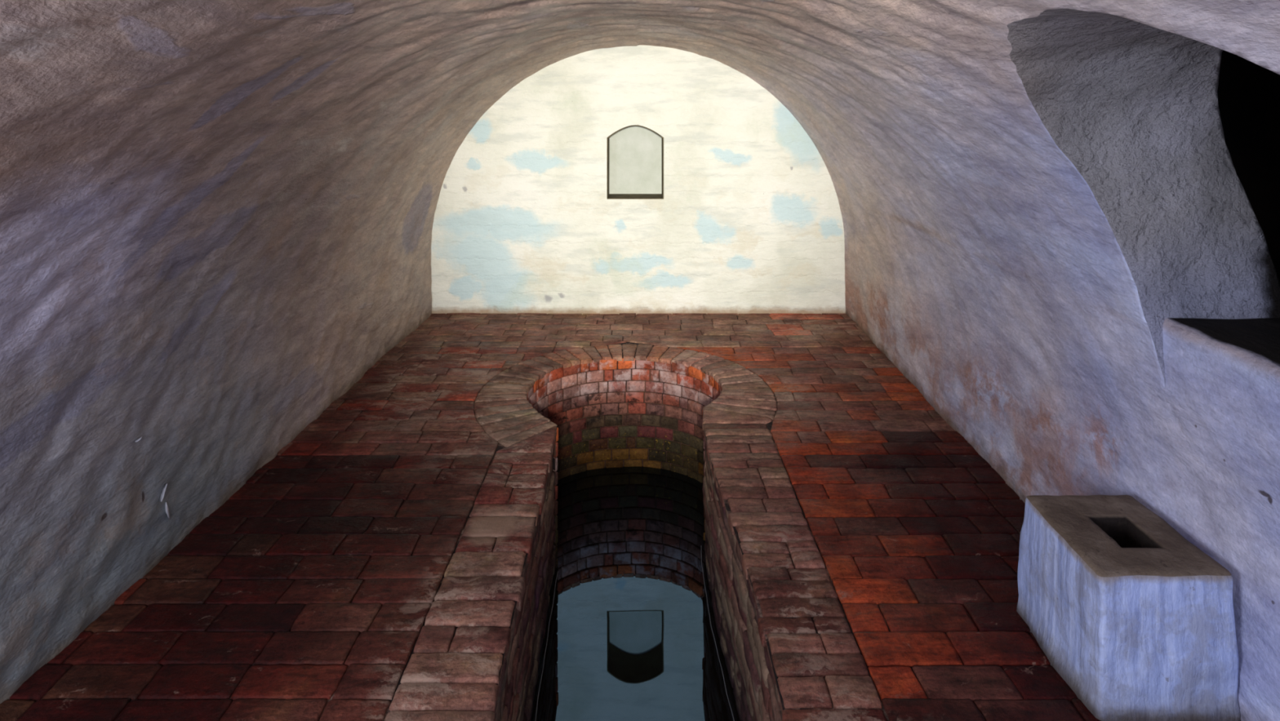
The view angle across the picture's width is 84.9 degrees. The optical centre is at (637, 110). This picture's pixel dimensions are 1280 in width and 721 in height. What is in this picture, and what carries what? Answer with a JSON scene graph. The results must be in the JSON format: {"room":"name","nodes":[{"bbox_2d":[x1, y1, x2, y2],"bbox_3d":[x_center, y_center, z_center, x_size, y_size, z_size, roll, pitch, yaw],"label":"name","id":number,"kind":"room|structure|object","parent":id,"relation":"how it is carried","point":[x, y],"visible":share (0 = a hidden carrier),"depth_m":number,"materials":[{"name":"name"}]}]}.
{"room":"vaulted cellar","nodes":[
{"label":"vaulted cellar","id":0,"kind":"room"},
{"bbox_2d":[0,206,436,703],"bbox_3d":[-2.099,1.339,1.960,0.540,1.100,8.333,0,0,1],"label":"wall","id":1,"kind":"structure","parent":0,"point":[212,397],"depth_m":2.77,"materials":[{"name":"paint"}]},
{"bbox_2d":[158,482,167,501],"bbox_3d":[-1.869,1.501,2.749,0.034,0.054,0.047,0,0,0],"label":"flake","id":2,"kind":"object","parent":1,"relation":"attached to","point":[162,495],"visible":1,"depth_m":2.75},
{"bbox_2d":[164,502,170,519],"bbox_3d":[-1.878,1.596,2.790,0.020,0.085,0.042,0,0,-16],"label":"flake","id":3,"kind":"object","parent":1,"relation":"attached to","point":[166,508],"visible":1,"depth_m":2.78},
{"bbox_2d":[0,312,1240,720],"bbox_3d":[0.000,1.778,1.995,4.400,0.028,8.390,0,0,0],"label":"floor","id":4,"kind":"structure","parent":0,"point":[308,593],"depth_m":2.83,"materials":[{"name":"brick"}]},
{"bbox_2d":[383,343,887,720],"bbox_3d":[-0.076,2.320,2.369,1.852,1.118,5.869,0,0,0],"label":"pool","id":5,"kind":"object","parent":4,"relation":"in","point":[652,411],"visible":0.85,"depth_m":3.09,"materials":[{"name":"brick"}]},
{"bbox_2d":[530,466,739,720],"bbox_3d":[-0.079,2.684,2.330,1.272,0.240,5.421,0,0,0],"label":"water","id":6,"kind":"object","parent":5,"relation":"in","point":[630,637],"visible":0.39,"depth_m":3.59,"materials":[{"name":"blue liquid"}]},
{"bbox_2d":[1016,494,1239,720],"bbox_3d":[1.536,1.575,2.254,0.431,0.453,0.463,0,0,0],"label":"block","id":7,"kind":"object","parent":4,"relation":"on","point":[1136,619],"visible":1,"depth_m":2.04,"materials":[{"name":"stone"}]},
{"bbox_2d":[431,44,845,314],"bbox_3d":[0.000,0.604,6.311,3.900,2.570,0.458,0,0,0],"label":"wall","id":8,"kind":"structure","parent":0,"point":[748,219],"depth_m":6.09,"materials":[{"name":"white paint"}]},
{"bbox_2d":[607,124,663,199],"bbox_3d":[-0.023,0.452,6.270,0.493,0.644,0.362,0,0,0],"label":"wall niche","id":9,"kind":"object","parent":8,"relation":"attached to","point":[635,153],"visible":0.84,"depth_m":6.41,"materials":[{"name":"paint"}]},
{"bbox_2d":[0,0,1279,400],"bbox_3d":[-0.082,-0.030,1.960,4.658,2.016,8.329,0,0,0],"label":"ceiling","id":10,"kind":"structure","parent":0,"point":[162,162],"depth_m":2.41,"materials":[{"name":"paint"}]},
{"bbox_2d":[840,207,1279,720],"bbox_3d":[2.002,1.339,1.960,0.556,1.100,8.321,0,0,0],"label":"wall","id":11,"kind":"structure","parent":0,"point":[1055,405],"depth_m":2.92,"materials":[{"name":"paint"}]},
{"bbox_2d":[1153,317,1279,470],"bbox_3d":[2.075,0.862,1.749,0.627,0.337,1.294,0,0,0],"label":"ledge","id":12,"kind":"object","parent":11,"relation":"attached to","point":[1223,375],"depth_m":2.14,"materials":[{"name":"paint"}]},
{"bbox_2d":[1217,49,1279,280],"bbox_3d":[2.683,0.118,1.835,1.265,1.719,2.090,0,0,0],"label":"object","id":13,"kind":"structure","parent":11,"relation":"attached to","point":[1248,92],"depth_m":2.87,"materials":[{"name":"black"}]}
]}

